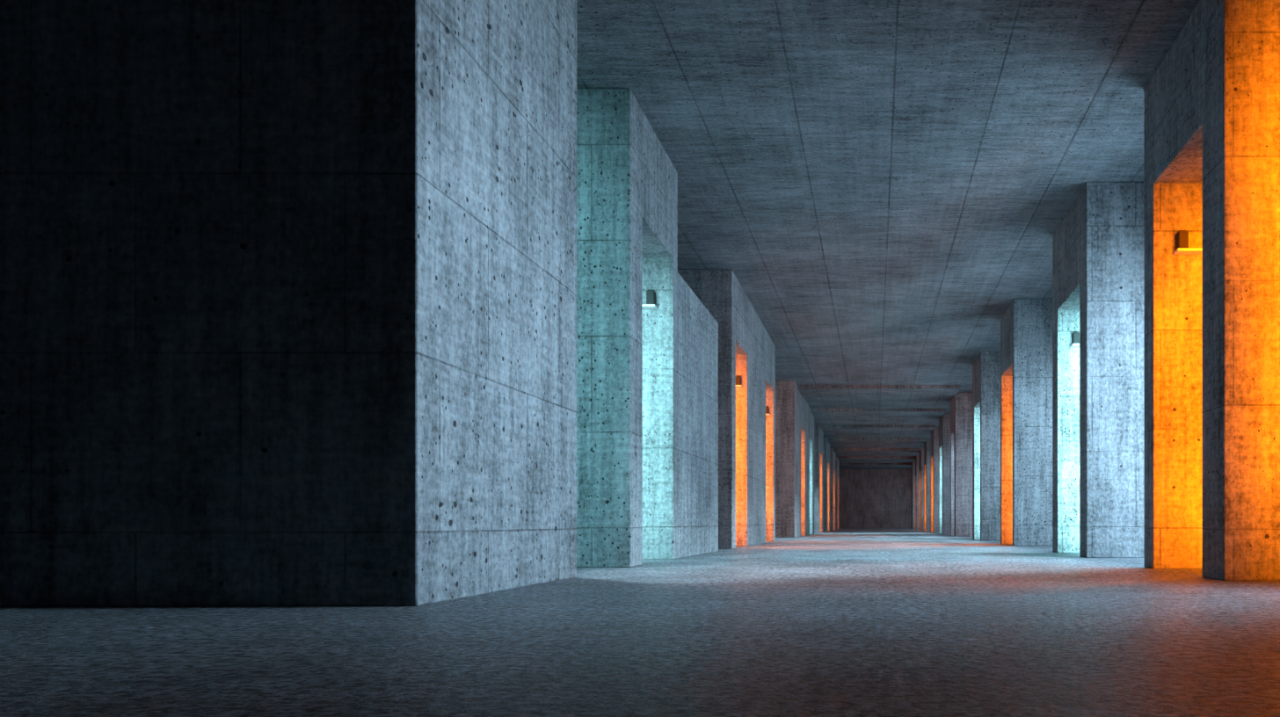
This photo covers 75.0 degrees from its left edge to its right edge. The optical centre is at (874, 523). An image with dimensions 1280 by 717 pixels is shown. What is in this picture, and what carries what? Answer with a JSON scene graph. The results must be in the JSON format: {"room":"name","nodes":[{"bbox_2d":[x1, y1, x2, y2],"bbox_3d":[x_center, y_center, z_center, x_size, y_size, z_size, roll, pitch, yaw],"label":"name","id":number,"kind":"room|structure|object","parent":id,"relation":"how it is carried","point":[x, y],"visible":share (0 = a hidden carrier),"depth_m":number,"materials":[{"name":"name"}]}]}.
{"room":"concrete corridor","nodes":[
{"label":"concrete corridor","id":0,"kind":"room"},
{"bbox_2d":[0,528,1279,716],"bbox_3d":[0.000,0.850,47.250,28.000,0.300,106.500,0,0,0],"label":"floor","id":1,"kind":"structure","parent":0,"point":[841,622],"depth_m":4.42,"materials":[{"name":"concrete"}]},
{"bbox_2d":[0,0,576,606],"bbox_3d":[-8.660,-3.050,8.420,9.680,7.499,3.620,0,0,0],"label":"concrete block","id":2,"kind":"object","parent":1,"relation":"on","point":[287,288],"visible":1,"depth_m":6.61,"materials":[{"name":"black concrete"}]},
{"bbox_2d":[576,88,677,567],"bbox_3d":[-5.120,-3.050,13.860,2.600,7.499,2.980,0,0,0],"label":"concrete pier","id":3,"kind":"object","parent":1,"relation":"on","point":[627,182],"visible":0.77,"depth_m":12.37,"materials":[{"name":"grey concrete"}]},
{"bbox_2d":[642,290,657,308],"bbox_3d":[-4.340,-4.225,14.919,0.440,0.330,0.178,0,0,0],"label":"lamp","id":4,"kind":"object","parent":3,"relation":"attached to","point":[650,297],"depth_m":14.86,"materials":[{"name":"black metal"}]},
{"bbox_2d":[677,269,775,549],"bbox_3d":[-5.120,-3.050,25.800,2.600,7.499,9.200,0,0,0],"label":"concrete pier","id":5,"kind":"object","parent":1,"relation":"on","point":[746,351],"visible":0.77,"depth_m":23.70,"materials":[{"name":"grey concrete"}]},
{"bbox_2d":[735,375,741,387],"bbox_3d":[-4.190,-4.225,23.609,0.440,0.330,0.178,0,0,0],"label":"lamp","id":6,"kind":"object","parent":5,"relation":"attached to","point":[738,378],"depth_m":23.54,"materials":[{"name":"black metal"}]},
{"bbox_2d":[765,406,769,415],"bbox_3d":[-4.190,-4.225,29.809,0.440,0.330,0.178,0,0,0],"label":"lamp","id":7,"kind":"object","parent":5,"relation":"attached to","point":[767,407],"depth_m":29.74,"materials":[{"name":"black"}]},
{"bbox_2d":[775,380,814,538],"bbox_3d":[-5.120,-3.050,43.900,2.600,7.499,12.200,0,0,0],"label":"concrete pier","id":8,"kind":"object","parent":1,"relation":"on","point":[794,418],"visible":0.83,"depth_m":37.80,"materials":[{"name":"grey concrete"}]},
{"bbox_2d":[814,423,823,533],"bbox_3d":[-5.120,-3.050,56.500,2.600,7.499,5.000,0,0,0],"label":"concrete pier","id":9,"kind":"object","parent":1,"relation":"on","point":[818,434],"visible":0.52,"depth_m":54.15,"materials":[{"name":"grey concrete"}]},
{"bbox_2d":[823,437,829,531],"bbox_3d":[-5.120,-3.050,65.500,2.600,7.499,5.000,0,0,0],"label":"concrete pier","id":10,"kind":"object","parent":1,"relation":"on","point":[826,446],"visible":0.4,"depth_m":63.09,"materials":[{"name":"grey concrete"}]},
{"bbox_2d":[829,448,835,530],"bbox_3d":[-5.120,-3.050,74.500,2.600,7.499,5.000,0,0,0],"label":"concrete pier","id":11,"kind":"object","parent":1,"relation":"on","point":[832,453],"visible":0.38,"depth_m":71.99,"materials":[{"name":"grey concrete"}]},
{"bbox_2d":[835,456,839,530],"bbox_3d":[-5.120,-3.049,83.000,2.600,7.499,4.000,0,0,0],"label":"concrete pier","id":12,"kind":"object","parent":1,"relation":"on","point":[837,461],"visible":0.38,"depth_m":81.00,"materials":[{"name":"grey concrete"}]},
{"bbox_2d":[911,461,915,529],"bbox_3d":[5.520,-3.049,89.500,2.600,7.499,3.000,0,0,0],"label":"concrete pier","id":13,"kind":"object","parent":1,"relation":"on","point":[913,462],"visible":0.28,"depth_m":87.99,"materials":[{"name":"concrete"}]},
{"bbox_2d":[915,456,919,530],"bbox_3d":[5.520,-3.049,81.500,2.600,7.499,3.000,0,0,0],"label":"concrete pier","id":14,"kind":"object","parent":1,"relation":"on","point":[917,460],"visible":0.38,"depth_m":80.00,"materials":[{"name":"grey concrete"}]},
{"bbox_2d":[919,448,923,530],"bbox_3d":[5.520,-3.050,73.500,2.600,7.499,3.000,0,0,0],"label":"concrete pier","id":15,"kind":"object","parent":1,"relation":"on","point":[921,453],"visible":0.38,"depth_m":71.99,"materials":[{"name":"grey concrete"}]},
{"bbox_2d":[923,439,930,531],"bbox_3d":[5.520,-3.050,66.000,2.600,7.499,3.000,0,0,0],"label":"concrete pier","id":16,"kind":"object","parent":1,"relation":"on","point":[927,445],"visible":0.34,"depth_m":64.50,"materials":[{"name":"grey concrete"}]},
{"bbox_2d":[930,428,938,532],"bbox_3d":[5.520,-3.050,58.000,2.600,7.499,3.000,0,0,0],"label":"concrete pier","id":17,"kind":"object","parent":1,"relation":"on","point":[934,434],"visible":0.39,"depth_m":56.49,"materials":[{"name":"grey concrete"}]},
{"bbox_2d":[938,413,950,534],"bbox_3d":[5.520,-3.050,50.500,2.600,7.499,3.000,0,0,0],"label":"concrete pier","id":18,"kind":"object","parent":1,"relation":"on","point":[944,421],"visible":0.21,"depth_m":49.00,"materials":[{"name":"grey concrete"}]},
{"bbox_2d":[950,392,972,536],"bbox_3d":[5.520,-3.050,42.800,2.600,7.499,3.000,0,0,0],"label":"concrete pier","id":19,"kind":"object","parent":1,"relation":"on","point":[961,404],"visible":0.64,"depth_m":41.30,"materials":[{"name":"grey concrete"}]},
{"bbox_2d":[972,351,1000,540],"bbox_3d":[5.520,-3.050,32.800,2.600,7.499,2.800,0,0,0],"label":"concrete pier","id":20,"kind":"object","parent":1,"relation":"on","point":[986,367],"visible":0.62,"depth_m":31.40,"materials":[{"name":"grey concrete"}]},
{"bbox_2d":[1000,298,1052,545],"bbox_3d":[5.520,-3.050,25.300,2.600,7.499,2.600,0,0,0],"label":"concrete pier","id":21,"kind":"object","parent":1,"relation":"on","point":[1026,326],"visible":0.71,"depth_m":24.00,"materials":[{"name":"grey concrete"}]},
{"bbox_2d":[1052,181,1143,558],"bbox_3d":[5.520,-3.050,17.280,2.600,7.499,3.040,0,0,0],"label":"concrete pier","id":22,"kind":"object","parent":1,"relation":"on","point":[1098,245],"visible":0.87,"depth_m":15.76,"materials":[{"name":"grey concrete"}]},
{"bbox_2d":[1070,331,1079,347],"bbox_3d":[4.740,-4.225,18.169,0.440,0.330,0.178,0,0,0],"label":"lamp","id":23,"kind":"object","parent":22,"relation":"attached to","point":[1074,335],"depth_m":18.10,"materials":[{"name":"black metal"}]},
{"bbox_2d":[1143,0,1279,581],"bbox_3d":[5.520,-3.050,10.975,2.600,7.499,2.870,0,0,0],"label":"concrete pier","id":24,"kind":"object","parent":1,"relation":"on","point":[1211,105],"visible":1,"depth_m":9.83,"materials":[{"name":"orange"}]},
{"bbox_2d":[1173,230,1202,254],"bbox_3d":[4.740,-4.225,11.889,0.440,0.330,0.178,0,0,0],"label":"lamp","id":25,"kind":"object","parent":24,"relation":"attached to","point":[1185,242],"depth_m":11.92,"materials":[{"name":"black metal"}]},
{"bbox_2d":[677,272,718,559],"bbox_3d":[-4.070,-2.090,17.335,0.500,5.580,3.930,0,0,0],"label":"wall","id":26,"kind":"structure","parent":0,"point":[697,329],"depth_m":16.89,"materials":[{"name":"grey concrete"}]},
{"bbox_2d":[839,469,911,528],"bbox_3d":[0.000,-3.050,100.200,15.000,7.500,0.400,0,0,0],"label":"wall","id":27,"kind":"structure","parent":0,"point":[869,498],"depth_m":100.00,"materials":[{"name":"concrete"}]},
{"bbox_2d":[576,0,1199,469],"bbox_3d":[0.000,-6.950,47.250,28.000,0.300,106.500,0,0,0],"label":"ceiling","id":28,"kind":"structure","parent":0,"point":[881,182],"depth_m":14.35,"materials":[{"name":"concrete"}]},
{"bbox_2d":[841,463,911,465],"bbox_3d":[0.200,-6.710,91.100,8.020,0.180,2.200,0,0,0],"label":"beam","id":29,"kind":"structure","parent":28,"relation":"attached to","point":[842,464],"depth_m":89.99,"materials":[{"name":"concrete"}]},
{"bbox_2d":[832,448,921,452],"bbox_3d":[0.200,-6.710,73.100,8.020,0.180,2.200,0,0,0],"label":"beam","id":30,"kind":"structure","parent":28,"relation":"attached to","point":[835,450],"depth_m":72.22,"materials":[{"name":"concrete"}]},
{"bbox_2d":[837,456,916,459],"bbox_3d":[0.200,-6.710,82.100,8.020,0.180,2.200,0,0,0],"label":"beam","id":31,"kind":"structure","parent":28,"relation":"attached to","point":[839,457],"depth_m":81.00,"materials":[{"name":"concrete"}]},
{"bbox_2d":[827,438,927,443],"bbox_3d":[0.200,-6.710,64.600,8.020,0.180,2.200,0,0,0],"label":"beam","id":32,"kind":"structure","parent":28,"relation":"attached to","point":[830,440],"depth_m":63.72,"materials":[{"name":"concrete"}]},
{"bbox_2d":[820,425,935,431],"bbox_3d":[0.200,-6.710,56.100,8.020,0.180,2.200,0,0,0],"label":"beam","id":33,"kind":"structure","parent":28,"relation":"attached to","point":[824,428],"depth_m":55.43,"materials":[{"name":"concrete"}]},
{"bbox_2d":[810,408,945,416],"bbox_3d":[0.200,-6.710,48.100,8.020,0.180,2.200,0,0,0],"label":"beam","id":34,"kind":"structure","parent":28,"relation":"attached to","point":[816,412],"depth_m":47.47,"materials":[{"name":"concrete"}]},
{"bbox_2d":[797,385,959,395],"bbox_3d":[0.200,-6.710,40.100,8.020,0.180,2.200,0,0,0],"label":"beam","id":35,"kind":"structure","parent":28,"relation":"attached to","point":[803,389],"depth_m":39.32,"materials":[{"name":"concrete"}]}
]}

